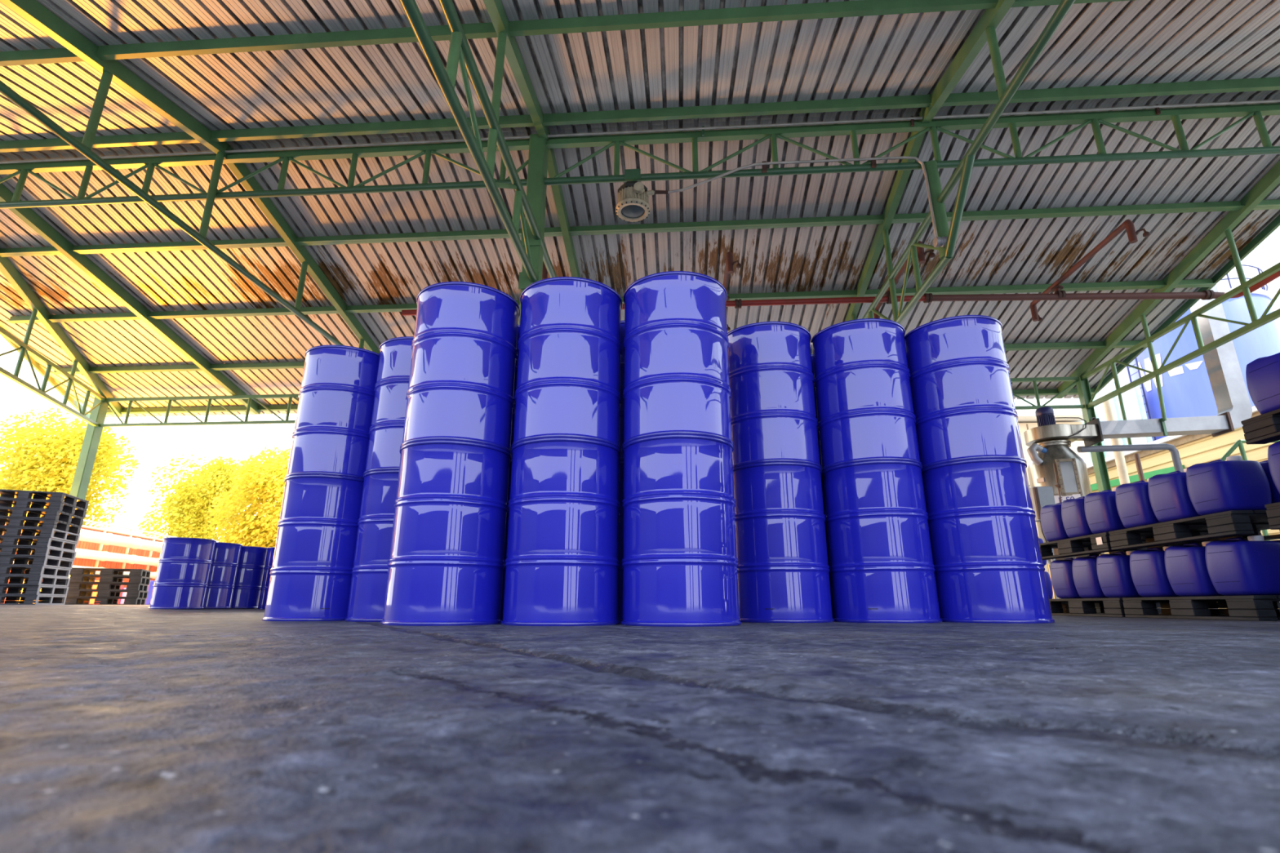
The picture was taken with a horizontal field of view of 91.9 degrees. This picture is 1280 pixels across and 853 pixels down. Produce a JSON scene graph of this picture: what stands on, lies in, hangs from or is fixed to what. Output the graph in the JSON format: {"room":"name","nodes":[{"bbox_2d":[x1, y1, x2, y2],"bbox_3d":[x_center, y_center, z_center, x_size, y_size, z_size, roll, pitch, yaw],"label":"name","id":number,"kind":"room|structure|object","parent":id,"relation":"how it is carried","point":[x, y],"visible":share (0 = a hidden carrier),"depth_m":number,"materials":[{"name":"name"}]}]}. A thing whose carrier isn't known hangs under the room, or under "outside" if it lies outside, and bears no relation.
{"room":"open-sided warehouse","nodes":[
{"label":"open-sided warehouse","id":0,"kind":"room"},
{"bbox_2d":[0,604,1279,852],"bbox_3d":[-2.091,1.597,5.365,24.100,0.110,16.900,-1,-16,4],"label":"floor","id":1,"kind":"structure","parent":0,"point":[124,728],"depth_m":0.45,"materials":[{"name":"concrete"}]},
{"bbox_2d":[0,595,66,604],"bbox_3d":[-10.237,2.833,10.109,1.006,0.149,1.000,6,-17,-21],"label":"pallet","id":2,"kind":"object","parent":1,"relation":"on","point":[10,599],"visible":1,"depth_m":10.06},
{"bbox_2d":[0,585,68,595],"bbox_3d":[-10.245,2.689,10.152,1.006,0.149,1.000,6,-17,-20],"label":"pallet","id":3,"kind":"object","parent":2,"relation":"on","point":[12,589],"visible":0.99,"depth_m":10.09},
{"bbox_2d":[0,575,70,586],"bbox_3d":[-10.230,2.537,10.167,1.007,0.149,1.000,6,-17,-20],"label":"pallet","id":4,"kind":"object","parent":3,"relation":"on","point":[14,580],"visible":1,"depth_m":10.10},
{"bbox_2d":[0,565,71,577],"bbox_3d":[-10.257,2.394,10.211,1.006,0.149,1.000,6,-17,-21],"label":"pallet","id":5,"kind":"object","parent":4,"relation":"on","point":[4,570],"visible":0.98,"depth_m":10.08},
{"bbox_2d":[0,555,73,568],"bbox_3d":[-10.254,2.253,10.263,1.006,0.149,1.000,6,-17,-21],"label":"pallet","id":6,"kind":"object","parent":5,"relation":"on","point":[4,560],"visible":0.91,"depth_m":10.08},
{"bbox_2d":[0,546,76,560],"bbox_3d":[-10.247,2.108,10.303,1.007,0.149,1.000,6,-17,-20],"label":"pallet","id":7,"kind":"object","parent":6,"relation":"on","point":[4,550],"visible":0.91,"depth_m":10.11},
{"bbox_2d":[0,536,76,551],"bbox_3d":[-10.259,1.960,10.332,1.006,0.149,1.000,6,-17,-21],"label":"pallet","id":8,"kind":"object","parent":7,"relation":"on","point":[4,540],"visible":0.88,"depth_m":10.11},
{"bbox_2d":[0,526,79,542],"bbox_3d":[-10.245,1.817,10.377,1.006,0.149,1.000,6,-17,-21],"label":"pallet","id":9,"kind":"object","parent":8,"relation":"on","point":[6,531],"visible":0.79,"depth_m":10.17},
{"bbox_2d":[0,517,81,534],"bbox_3d":[-10.248,1.673,10.417,1.000,0.149,1.000,6,-17,-21],"label":"pallet","id":10,"kind":"object","parent":9,"relation":"on","point":[8,522],"visible":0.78,"depth_m":10.19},
{"bbox_2d":[0,507,84,526],"bbox_3d":[-10.239,1.528,10.456,1.000,0.149,1.000,6,-17,-20],"label":"pallet","id":11,"kind":"object","parent":10,"relation":"on","point":[59,515],"visible":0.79,"depth_m":10.21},
{"bbox_2d":[0,498,87,517],"bbox_3d":[-10.243,1.391,10.522,1.000,0.149,1.000,6,-17,-21],"label":"pallet","id":12,"kind":"object","parent":11,"relation":"on","point":[4,503],"visible":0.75,"depth_m":10.27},
{"bbox_2d":[0,488,88,509],"bbox_3d":[-10.252,1.248,10.568,1.000,0.149,1.000,6,-17,-20],"label":"pallet","id":13,"kind":"object","parent":12,"relation":"on","point":[5,494],"visible":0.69,"depth_m":10.30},
{"bbox_2d":[69,396,110,499],"bbox_3d":[-12.116,1.500,13.343,0.340,4.535,0.340,-1,-16,4],"label":"steel column","id":14,"kind":"structure","parent":1,"relation":"on","point":[89,449],"depth_m":13.56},
{"bbox_2d":[0,248,122,426],"bbox_3d":[-11.153,-1.739,11.612,0.100,2.188,7.160,6,-17,-19],"label":"girder","id":15,"kind":"object","parent":14,"relation":"attached to","point":[7,268],"visible":0.99,"depth_m":11.75,"materials":[{"name":"green metal"}]},
{"bbox_2d":[98,376,1084,426],"bbox_3d":[-1.528,-0.500,13.203,21.100,0.660,0.070,-1,-16,4],"label":"girder","id":16,"kind":"object","parent":14,"relation":"attached to","point":[1075,379],"visible":0.33,"depth_m":13.65,"materials":[{"name":"green metal"}]},
{"bbox_2d":[0,183,260,414],"bbox_3d":[-9.411,-3.087,7.763,0.100,1.735,14.588,-1,-16,4],"label":"rafter","id":17,"kind":"object","parent":16,"relation":"attached to","point":[27,215],"visible":0.89,"depth_m":10.86,"materials":[{"name":"green metal"}]},
{"bbox_2d":[0,0,379,353],"bbox_3d":[-5.639,-3.155,7.528,0.100,1.735,14.588,-1,-16,4],"label":"roof truss","id":18,"kind":"object","parent":16,"relation":"attached to","point":[32,11],"visible":0.76,"depth_m":7.32,"materials":[{"name":"green metal"}]},
{"bbox_2d":[0,0,1130,66],"bbox_3d":[-0.573,-4.014,6.184,19.671,0.130,0.060,-1,-16,4],"label":"beam","id":19,"kind":"structure","parent":18,"relation":"attached to","point":[858,7],"depth_m":6.18,"materials":[{"name":"green metal"}]},
{"bbox_2d":[88,388,1097,414],"bbox_3d":[-1.651,-0.559,14.016,22.924,0.120,0.110,-1,-16,4],"label":"beam","id":20,"kind":"structure","parent":18,"relation":"attached to","point":[1073,391],"depth_m":14.49,"materials":[{"name":"green metal"}]},
{"bbox_2d":[51,340,1146,374],"bbox_3d":[-1.406,-1.388,12.518,22.218,0.120,0.110,-1,-16,4],"label":"beam","id":21,"kind":"structure","parent":18,"relation":"attached to","point":[1128,344],"depth_m":12.91,"materials":[{"name":"green metal"}]},
{"bbox_2d":[5,279,1216,323],"bbox_3d":[-1.161,-2.218,11.020,21.511,0.120,0.110,-1,-16,4],"label":"beam","id":22,"kind":"structure","parent":18,"relation":"attached to","point":[1189,282],"depth_m":10.80,"materials":[{"name":"green metal"}]},
{"bbox_2d":[0,199,1279,257],"bbox_3d":[-0.920,-3.032,9.549,20.818,0.120,0.110,-1,-16,4],"label":"beam","id":23,"kind":"structure","parent":18,"relation":"attached to","point":[1274,203],"depth_m":9.46,"materials":[{"name":"green metal"}]},
{"bbox_2d":[0,76,1279,152],"bbox_3d":[-0.473,-3.877,7.755,19.671,0.130,0.060,-1,-16,4],"label":"beam","id":24,"kind":"structure","parent":18,"relation":"attached to","point":[1260,83],"depth_m":7.66,"materials":[{"name":"green metal"}]},
{"bbox_2d":[844,0,1075,324],"bbox_3d":[3.519,-3.124,6.898,0.180,2.143,14.588,-1,-16,4],"label":"roof truss","id":25,"kind":"object","parent":16,"relation":"attached to","point":[984,31],"visible":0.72,"depth_m":7.21,"materials":[{"name":"green metal"}]},
{"bbox_2d":[0,102,1279,208],"bbox_3d":[-0.643,-3.456,8.033,18.581,0.770,0.189,-1,-16,4],"label":"girder","id":26,"kind":"object","parent":25,"relation":"attached to","point":[1257,111],"visible":0.92,"depth_m":7.91,"materials":[{"name":"green metal"}]},
{"bbox_2d":[615,168,653,222],"bbox_3d":[-0.061,-2.948,7.782,0.487,0.585,0.455,-1,-16,4],"label":"floodlight","id":27,"kind":"object","parent":26,"relation":"hanging from","point":[633,196],"visible":1,"depth_m":7.66,"materials":[{"name":"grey metal"}]},
{"bbox_2d":[0,98,1279,164],"bbox_3d":[-0.670,-3.744,7.990,18.200,0.130,0.041,-1,-16,4],"label":"roof beam","id":28,"kind":"structure","parent":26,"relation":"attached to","point":[1157,107],"depth_m":7.91,"materials":[{"name":"metal"}]},
{"bbox_2d":[653,155,947,247],"bbox_3d":[1.864,-2.671,7.491,3.382,1.330,0.151,-2,-16,5],"label":"cable","id":29,"kind":"object","parent":25,"relation":"attached to","point":[938,242],"visible":1,"depth_m":7.62,"materials":[{"name":"metal"}]},
{"bbox_2d":[1056,160,1279,444],"bbox_3d":[8.581,-2.719,6.438,0.100,3.179,14.588,-1,-16,4],"label":"girder","id":30,"kind":"object","parent":16,"relation":"attached to","point":[1224,228],"visible":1,"depth_m":9.87,"materials":[{"name":"green metal"}]},
{"bbox_2d":[1099,284,1252,439],"bbox_3d":[9.117,-1.890,11.220,2.536,4.360,0.452,-1,-16,4],"label":"duct","id":31,"kind":"object","parent":30,"relation":"attached to","point":[1233,402],"visible":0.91,"depth_m":10.62,"materials":[{"name":"metal"}]},
{"bbox_2d":[64,597,146,604],"bbox_3d":[-11.557,3.790,13.422,1.200,0.149,1.000,8,-18,-27],"label":"pallet","id":32,"kind":"object","parent":1,"relation":"on","point":[69,601],"visible":0.91,"depth_m":13.17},
{"bbox_2d":[66,590,148,598],"bbox_3d":[-11.537,3.645,13.462,1.200,0.149,1.000,8,-18,-27],"label":"pallet","id":33,"kind":"object","parent":32,"relation":"on","point":[71,593],"visible":0.96,"depth_m":13.20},
{"bbox_2d":[68,582,148,591],"bbox_3d":[-11.573,3.502,13.506,1.200,0.149,1.000,8,-18,-27],"label":"pallet","id":34,"kind":"object","parent":33,"relation":"on","point":[72,586],"visible":0.92,"depth_m":13.25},
{"bbox_2d":[69,574,151,584],"bbox_3d":[-11.553,3.357,13.546,1.200,0.149,1.000,8,-18,-27],"label":"pallet","id":35,"kind":"object","parent":34,"relation":"on","point":[73,578],"visible":0.93,"depth_m":13.27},
{"bbox_2d":[69,567,151,577],"bbox_3d":[-11.580,3.214,13.590,1.200,0.149,1.000,8,-18,-27],"label":"pallet","id":36,"kind":"object","parent":35,"relation":"on","point":[74,571],"visible":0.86,"depth_m":13.32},
{"bbox_2d":[148,537,216,608],"bbox_3d":[-5.944,1.917,8.068,0.582,0.879,0.582,-5,-17,16],"label":"drum","id":37,"kind":"object","parent":1,"relation":"on","point":[184,564],"visible":0.99,"depth_m":7.88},
{"bbox_2d":[204,542,242,608],"bbox_3d":[-5.975,2.086,8.658,0.582,0.879,0.582,1,-16,-5],"label":"drum","id":38,"kind":"object","parent":1,"relation":"on","point":[224,570],"visible":0.52,"depth_m":8.53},
{"bbox_2d":[231,546,266,608],"bbox_3d":[-5.925,2.255,9.242,0.582,0.879,0.582,4,-17,-14],"label":"drum","id":39,"kind":"object","parent":1,"relation":"on","point":[249,578],"visible":0.44,"depth_m":9.07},
{"bbox_2d":[257,546,275,609],"bbox_3d":[-5.312,2.275,9.257,0.582,0.879,0.582,1,-16,-4],"label":"drum","id":40,"kind":"object","parent":1,"relation":"on","point":[270,551],"visible":0.2,"depth_m":9.02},
{"bbox_2d":[262,474,364,621],"bbox_3d":[-2.056,0.804,4.040,0.582,0.879,0.582,4,-17,-15],"label":"drum","id":41,"kind":"object","parent":1,"relation":"on","point":[310,573],"visible":0.8,"depth_m":3.80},
{"bbox_2d":[284,344,379,479],"bbox_3d":[-2.056,-0.042,4.284,0.582,0.879,0.582,3,-16,-11],"label":"drum","id":42,"kind":"object","parent":41,"relation":"on","point":[331,435],"visible":0.69,"depth_m":4.05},
{"bbox_2d":[344,470,399,622],"bbox_3d":[-1.487,0.767,3.912,0.582,0.879,0.582,-2,-16,5],"label":"drum","id":43,"kind":"object","parent":1,"relation":"on","point":[369,572],"visible":0.3,"depth_m":3.66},
{"bbox_2d":[363,336,413,475],"bbox_3d":[-1.487,-0.079,4.156,0.582,0.879,0.582,-5,-17,17],"label":"drum","id":44,"kind":"object","parent":43,"relation":"on","point":[391,387],"visible":0.33,"depth_m":3.91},
{"bbox_2d":[380,440,511,626],"bbox_3d":[-0.990,0.570,3.232,0.582,0.879,0.582,14,-21,-40],"label":"drum","id":45,"kind":"object","parent":1,"relation":"on","point":[446,565],"visible":0.99,"depth_m":3.01,"materials":[{"name":"metal"}]},
{"bbox_2d":[400,281,520,455],"bbox_3d":[-0.990,-0.275,3.476,0.582,0.879,0.582,4,-17,-14],"label":"drum","id":46,"kind":"object","parent":45,"relation":"on","point":[461,385],"visible":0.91,"depth_m":3.25,"materials":[{"name":"metal"}]},
{"bbox_2d":[501,463,511,620],"bbox_3d":[-0.655,0.715,3.734,0.582,0.879,0.582,2,-16,-8],"label":"drum","id":47,"kind":"object","parent":1,"relation":"on","point":[507,523],"visible":0.02,"depth_m":3.47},
{"bbox_2d":[510,324,519,463],"bbox_3d":[-0.655,-0.130,3.978,0.582,0.879,0.582,4,-16,-12],"label":"drum","id":48,"kind":"object","parent":47,"relation":"on","point":[518,325],"visible":0.02,"depth_m":3.73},
{"bbox_2d":[518,133,548,324],"bbox_3d":[-1.318,-0.897,7.287,0.340,5.950,0.380,-1,-16,4],"label":"steel column","id":49,"kind":"structure","parent":1,"relation":"on","point":[537,170],"depth_m":7.75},
{"bbox_2d":[500,437,621,626],"bbox_3d":[-0.391,0.556,3.184,0.582,0.879,0.582,5,-17,-16],"label":"drum","id":50,"kind":"object","parent":1,"relation":"on","point":[562,565],"visible":1,"depth_m":2.96,"materials":[{"name":"metal"}]},
{"bbox_2d":[511,276,622,451],"bbox_3d":[-0.391,-0.289,3.428,0.582,0.879,0.582,4,-16,-12],"label":"drum","id":51,"kind":"object","parent":50,"relation":"on","point":[570,348],"visible":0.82,"depth_m":3.20,"materials":[{"name":"metal"}]},
{"bbox_2d":[620,434,741,626],"bbox_3d":[0.197,0.540,3.128,0.582,0.879,0.582,3,-16,-10],"label":"drum","id":52,"kind":"object","parent":1,"relation":"on","point":[679,564],"visible":0.98,"depth_m":2.90,"materials":[{"name":"metal"}]},
{"bbox_2d":[622,271,733,448],"bbox_3d":[0.197,-0.305,3.372,0.582,0.879,0.582,15,-22,-42],"label":"drum","id":53,"kind":"object","parent":52,"relation":"on","point":[676,340],"visible":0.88,"depth_m":3.14,"materials":[{"name":"metal"}]},
{"bbox_2d":[733,462,834,622],"bbox_3d":[0.820,0.705,3.698,0.582,0.879,0.582,-6,-17,21],"label":"drum","id":54,"kind":"object","parent":1,"relation":"on","point":[783,569],"visible":0.86,"depth_m":3.46,"materials":[{"name":"metal"}]},
{"bbox_2d":[727,321,822,469],"bbox_3d":[0.820,-0.141,3.942,0.582,0.879,0.582,8,-18,-25],"label":"drum","id":55,"kind":"object","parent":54,"relation":"on","point":[773,413],"visible":0.75,"depth_m":3.71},
{"bbox_2d":[821,480,834,617],"bbox_3d":[1.155,0.849,4.198,0.582,0.879,0.582,-6,-17,19],"label":"drum","id":56,"kind":"object","parent":1,"relation":"on","point":[821,480],"visible":0.02,"depth_m":3.92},
{"bbox_2d":[821,460,942,623],"bbox_3d":[1.407,0.694,3.659,0.582,0.879,0.582,-9,-19,29],"label":"drum","id":57,"kind":"object","parent":1,"relation":"on","point":[882,570],"visible":0.96,"depth_m":3.44,"materials":[{"name":"metal"}]},
{"bbox_2d":[810,318,922,471],"bbox_3d":[1.407,-0.152,3.903,0.582,0.879,0.582,5,-17,-17],"label":"drum","id":58,"kind":"object","parent":57,"relation":"on","point":[865,412],"visible":0.8,"depth_m":3.69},
{"bbox_2d":[921,458,1054,623],"bbox_3d":[1.994,0.681,3.614,0.582,0.879,0.582,-1,-16,3],"label":"drum","id":59,"kind":"object","parent":1,"relation":"on","point":[989,568],"visible":0.88,"depth_m":3.40,"materials":[{"name":"metal"}]},
{"bbox_2d":[904,315,1026,469],"bbox_3d":[1.994,-0.165,3.858,0.582,0.879,0.582,-6,-17,21],"label":"drum","id":60,"kind":"object","parent":59,"relation":"on","point":[964,408],"visible":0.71,"depth_m":3.64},
{"bbox_2d":[1029,486,1061,599],"bbox_3d":[6.491,1.913,9.780,0.315,1.935,0.225,-1,-16,4],"label":"switch box","id":61,"kind":"object","parent":1,"relation":"on","point":[1041,496],"visible":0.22,"depth_m":9.93,"materials":[{"name":"metal"}]},
{"bbox_2d":[1023,406,1104,599],"bbox_3d":[7.269,1.329,10.562,1.188,3.490,0.928,-1,-16,4],"label":"vessel","id":62,"kind":"object","parent":1,"relation":"on","point":[1053,464],"visible":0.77,"depth_m":10.56,"materials":[{"name":"silver metal"}]},
{"bbox_2d":[1075,376,1111,492],"bbox_3d":[8.999,1.188,12.002,0.290,4.560,0.290,-1,-16,4],"label":"steel column","id":63,"kind":"structure","parent":1,"relation":"on","point":[1098,459],"depth_m":12.20,"materials":[{"name":"green metal"}]},
{"bbox_2d":[1102,399,1129,484],"bbox_3d":[10.217,1.534,12.946,0.170,4.420,0.170,-1,-16,4],"label":"pipe","id":64,"kind":"object","parent":1,"relation":"on","point":[1119,457],"visible":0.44,"depth_m":13.17,"materials":[{"name":"beige plastic"}]},
{"bbox_2d":[1076,443,1183,472],"bbox_3d":[8.468,1.644,10.391,1.647,2.790,0.112,-1,-16,3],"label":"drain pipe","id":65,"kind":"object","parent":1,"relation":"on","point":[1175,454],"visible":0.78,"depth_m":10.71,"materials":[{"name":"grey plastic"}]},
{"bbox_2d":[1133,453,1145,481],"bbox_3d":[9.162,1.840,11.052,0.080,2.780,0.080,-1,-16,4],"label":"drain pipe","id":66,"kind":"object","parent":1,"relation":"on","point":[1136,456],"visible":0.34,"depth_m":11.34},
{"bbox_2d":[1048,597,1236,617],"bbox_3d":[4.353,1.591,5.452,1.000,0.149,1.180,-1,-16,4],"label":"pallet","id":67,"kind":"object","parent":1,"relation":"on","point":[1113,606],"visible":0.38,"depth_m":5.37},
{"bbox_2d":[1050,556,1084,599],"bbox_3d":[4.032,1.402,5.732,0.316,0.368,0.340,-1,-16,4],"label":"jerrycan","id":68,"kind":"object","parent":67,"relation":"on","point":[1061,573],"visible":0.52,"depth_m":5.68,"materials":[{"name":"blue plastic"}]},
{"bbox_2d":[1071,554,1110,598],"bbox_3d":[4.009,1.306,5.401,0.316,0.368,0.340,-1,-16,4],"label":"jerrycan","id":69,"kind":"object","parent":67,"relation":"on","point":[1085,576],"visible":0.49,"depth_m":5.35,"materials":[{"name":"blue plastic"}]},
{"bbox_2d":[1039,532,1218,559],"bbox_3d":[4.351,1.092,5.596,1.004,0.149,1.180,-1,-16,4],"label":"pallet","id":70,"kind":"object","parent":69,"relation":"on","point":[1084,546],"visible":0.33,"depth_m":5.52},
{"bbox_2d":[1040,502,1069,542],"bbox_3d":[4.032,0.902,5.876,0.316,0.368,0.340,-1,-16,4],"label":"jerrycan","id":71,"kind":"object","parent":70,"relation":"on","point":[1053,529],"visible":0.43,"depth_m":5.82,"materials":[{"name":"blue plastic"}]},
{"bbox_2d":[1061,496,1093,537],"bbox_3d":[4.009,0.807,5.545,0.316,0.368,0.340,-1,-16,4],"label":"jerrycan","id":72,"kind":"object","parent":70,"relation":"on","point":[1075,524],"visible":0.41,"depth_m":5.49,"materials":[{"name":"blue plastic"}]},
{"bbox_2d":[1084,487,1126,533],"bbox_3d":[3.987,0.713,5.219,0.316,0.368,0.340,-1,-16,4],"label":"jerrycan","id":73,"kind":"object","parent":70,"relation":"on","point":[1101,513],"visible":0.56,"depth_m":5.14,"materials":[{"name":"blue plastic"}]},
{"bbox_2d":[1096,551,1144,598],"bbox_3d":[3.987,1.212,5.075,0.316,0.368,0.340,-1,-16,4],"label":"jerrycan","id":74,"kind":"object","parent":67,"relation":"on","point":[1113,571],"visible":0.69,"depth_m":5.00,"materials":[{"name":"blue plastic"}]},
{"bbox_2d":[1122,595,1279,621],"bbox_3d":[4.274,1.256,4.292,1.000,0.149,1.180,-1,-16,4],"label":"pallet","id":75,"kind":"object","parent":1,"relation":"on","point":[1252,607],"visible":1,"depth_m":4.21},
{"bbox_2d":[1129,546,1181,597],"bbox_3d":[3.961,1.100,4.687,0.316,0.368,0.340,-1,-16,4],"label":"jerrycan","id":76,"kind":"object","parent":75,"relation":"on","point":[1147,567],"visible":0.63,"depth_m":4.63,"materials":[{"name":"blue plastic"}]},
{"bbox_2d":[1164,541,1223,596],"bbox_3d":[3.937,0.999,4.337,0.316,0.368,0.340,-1,-16,4],"label":"jerrycan","id":77,"kind":"object","parent":75,"relation":"on","point":[1185,566],"visible":0.62,"depth_m":4.28,"materials":[{"name":"blue plastic"}]},
{"bbox_2d":[1204,535,1279,595],"bbox_3d":[3.913,0.898,3.987,0.316,0.368,0.340,-1,-16,4],"label":"jerrycan","id":78,"kind":"object","parent":75,"relation":"on","point":[1236,566],"visible":0.95,"depth_m":3.88,"materials":[{"name":"blue plastic"}]},
{"bbox_3d":[4.258,0.893,3.970,0.316,0.368,0.340,-1,-16,4],"label":"jerrycan","id":79,"kind":"object","parent":75,"relation":"on","visible":0},
{"bbox_2d":[1108,510,1279,550],"bbox_3d":[4.274,0.757,4.436,1.000,0.149,1.180,-1,-16,4],"label":"pallet","id":80,"kind":"object","parent":79,"relation":"on","point":[1222,526],"visible":0.8,"depth_m":4.36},
{"bbox_2d":[1115,478,1160,528],"bbox_3d":[3.961,0.601,4.831,0.316,0.368,0.340,-1,-16,4],"label":"jerrycan","id":81,"kind":"object","parent":80,"relation":"on","point":[1133,504],"visible":0.59,"depth_m":4.77,"materials":[{"name":"blue plastic"}]},
{"bbox_2d":[1147,468,1201,522],"bbox_3d":[3.937,0.499,4.481,0.316,0.368,0.340,-1,-16,4],"label":"jerrycan","id":82,"kind":"object","parent":80,"relation":"on","point":[1168,494],"visible":0.52,"depth_m":4.42,"materials":[{"name":"blue plastic"}]},
{"bbox_2d":[1186,455,1271,515],"bbox_3d":[3.913,0.398,4.131,0.316,0.368,0.340,-1,-16,4],"label":"jerrycan","id":83,"kind":"object","parent":80,"relation":"on","point":[1233,483],"visible":0.9,"depth_m":4.01,"materials":[{"name":"blue plastic"}]},
{"bbox_2d":[1258,460,1279,503],"bbox_3d":[4.258,0.394,4.114,0.316,0.368,0.340,-1,-16,4],"label":"jerrycan","id":84,"kind":"object","parent":80,"relation":"on","point":[1275,495],"visible":0.2,"depth_m":4.02,"materials":[{"name":"blue plastic"}]},
{"bbox_3d":[-0.065,0.701,3.684,0.582,0.879,0.582,11,-19,-33],"label":"drum","id":85,"kind":"object","parent":1,"relation":"on","visible":0},
{"bbox_2d":[619,320,624,461],"bbox_3d":[-0.065,-0.144,3.929,0.582,0.879,0.582,-1,-16,3],"label":"drum","id":86,"kind":"object","parent":85,"relation":"on","point":[622,357],"visible":0.02,"depth_m":3.66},
{"bbox_2d":[0,0,1279,417],"bbox_3d":[-2.107,-3.280,7.506,22.976,1.660,14.902,-1,-16,4],"label":"ceiling","id":87,"kind":"structure","parent":0,"point":[1132,42],"depth_m":8.69,"materials":[{"name":"metal"}]},
{"bbox_2d":[0,325,89,417],"bbox_3d":[-12.401,-1.933,11.961,0.050,1.742,7.414,5,-17,-15],"label":"board","id":88,"kind":"object","parent":87,"relation":"attached to","point":[36,365],"visible":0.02,"depth_m":13.54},
{"bbox_2d":[399,0,580,282],"bbox_3d":[-1.291,-2.964,7.178,0.117,2.296,14.588,-1,-16,4],"label":"roof truss","id":89,"kind":"object","parent":87,"relation":"attached to","point":[460,52],"visible":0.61,"depth_m":5.87,"materials":[{"name":"green metal"}]},
{"bbox_2d":[401,219,1279,330],"bbox_3d":[3.019,-2.132,9.681,13.898,0.382,3.807,-5,-17,16],"label":"pipe","id":90,"kind":"object","parent":87,"relation":"hanging from","point":[1059,295],"visible":0.65,"depth_m":9.69,"materials":[{"name":"metal"}]},
{"bbox_2d":[1091,213,1279,397],"bbox_3d":[9.351,-3.432,6.774,0.050,1.761,14.933,-1,-16,4],"label":"board","id":91,"kind":"object","parent":87,"relation":"attached to","point":[1268,229],"visible":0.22,"depth_m":10.41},
{"bbox_3d":[4.541,0.213,3.490,0.316,0.368,0.340,-1,-16,4],"label":"jerrycan","id":92,"kind":"object","parent":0,"visible":0},
{"bbox_2d":[1240,408,1279,444],"bbox_3d":[4.183,-0.133,3.229,1.000,0.149,1.180,-1,-16,4],"label":"pallet","id":93,"kind":"object","parent":92,"relation":"on","point":[1264,428],"visible":1,"depth_m":3.70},
{"bbox_2d":[1245,352,1279,414],"bbox_3d":[3.883,-0.275,3.676,0.316,0.368,0.340,-1,-16,4],"label":"jerrycan","id":94,"kind":"object","parent":93,"relation":"on","point":[1262,374],"visible":0.94,"depth_m":3.70,"materials":[{"name":"blue plastic"}]},
{"bbox_3d":[4.541,0.713,3.346,0.316,0.368,0.340,-1,-16,4],"label":"jerrycan","id":95,"kind":"object","parent":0,"visible":0},
{"bbox_2d":[1264,502,1279,529],"bbox_3d":[4.183,0.366,3.084,1.000,0.149,1.180,-1,-16,4],"label":"pallet","id":96,"kind":"object","parent":95,"relation":"on","point":[1273,511],"visible":1,"depth_m":3.64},
{"bbox_2d":[1267,440,1279,493],"bbox_3d":[3.873,0.225,3.532,0.316,0.368,0.340,-1,-16,4],"label":"jerrycan","id":97,"kind":"object","parent":96,"relation":"on","point":[1273,450],"visible":1,"depth_m":3.63,"materials":[{"name":"blue plastic"}]},
{"label":"outside","id":98,"kind":"structure","parent":0,"visible":0},
{"bbox_3d":[0.974,4.222,14.361,140.000,0.100,150.000,-1,-16,4],"label":"ground","id":99,"kind":"structure","parent":98,"visible":0},
{"bbox_2d":[0,405,140,528],"bbox_3d":[-25.030,3.567,26.463,4.967,8.232,5.821,14,-21,-40],"label":"leafy tree","id":100,"kind":"object","parent":99,"relation":"on","point":[53,468],"visible":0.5,"depth_m":25.68,"materials":[{"name":"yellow plant"}]},
{"bbox_2d":[0,519,177,602],"bbox_3d":[-19.277,5.258,23.101,0.096,2.900,12.020,3,-16,-9],"label":"wall","id":101,"kind":"structure","parent":99,"relation":"on","point":[81,544],"depth_m":22.69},
{"bbox_2d":[17,543,159,566],"bbox_3d":[-18.787,5.027,23.274,0.340,0.340,11.970,3,-16,-9],"label":"wall panel","id":102,"kind":"object","parent":101,"relation":"attached to","point":[103,556],"visible":0.3,"depth_m":21.72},
{"bbox_2d":[79,528,163,552],"bbox_3d":[-18.787,4.470,23.435,0.420,0.420,11.970,3,-16,-9],"label":"wall panel","id":103,"kind":"object","parent":101,"relation":"attached to","point":[86,535],"visible":0.38,"depth_m":21.82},
{"bbox_2d":[137,453,252,542],"bbox_3d":[-22.927,5.325,32.075,5.291,7.965,5.375,-11,-19,32],"label":"leafy tree","id":104,"kind":"object","parent":99,"relation":"on","point":[186,510],"visible":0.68,"depth_m":31.16,"materials":[{"name":"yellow plant"}]},
{"bbox_2d":[207,443,290,547],"bbox_3d":[-14.870,4.257,27.044,5.206,7.224,5.968,-7,-18,24],"label":"leafy tree","id":105,"kind":"object","parent":99,"relation":"on","point":[264,480],"visible":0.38,"depth_m":25.51,"materials":[{"name":"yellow plant"}]},
{"bbox_2d":[1015,407,1095,599],"bbox_3d":[7.197,2.954,21.294,15.800,6.425,2.600,-1,-16,4],"label":"panel hall","id":106,"kind":"object","parent":99,"relation":"on","point":[1027,419],"visible":0.05,"depth_m":20.71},
{"bbox_2d":[1044,382,1152,462],"bbox_3d":[16.475,2.376,21.591,2.300,7.700,1.745,-1,-16,4],"label":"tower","id":107,"kind":"structure","parent":99,"relation":"on","point":[1132,399],"depth_m":21.65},
{"bbox_2d":[1086,405,1279,608],"bbox_3d":[14.101,1.822,13.278,2.780,4.050,12.300,-1,-16,4],"label":"wall","id":108,"kind":"structure","parent":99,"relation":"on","point":[1193,450],"depth_m":14.68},
{"bbox_2d":[1125,264,1279,441],"bbox_3d":[19.989,0.231,21.423,4.528,11.628,4.340,-1,-16,4],"label":"building","id":109,"kind":"structure","parent":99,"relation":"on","point":[1186,388],"depth_m":20.65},
{"bbox_2d":[1220,439,1279,541],"bbox_3d":[10.766,1.597,10.303,2.302,2.832,0.379,-4,-17,15],"label":"frame","id":110,"kind":"object","parent":99,"relation":"on","point":[1239,443],"visible":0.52,"depth_m":10.62,"materials":[{"name":"green metal"}]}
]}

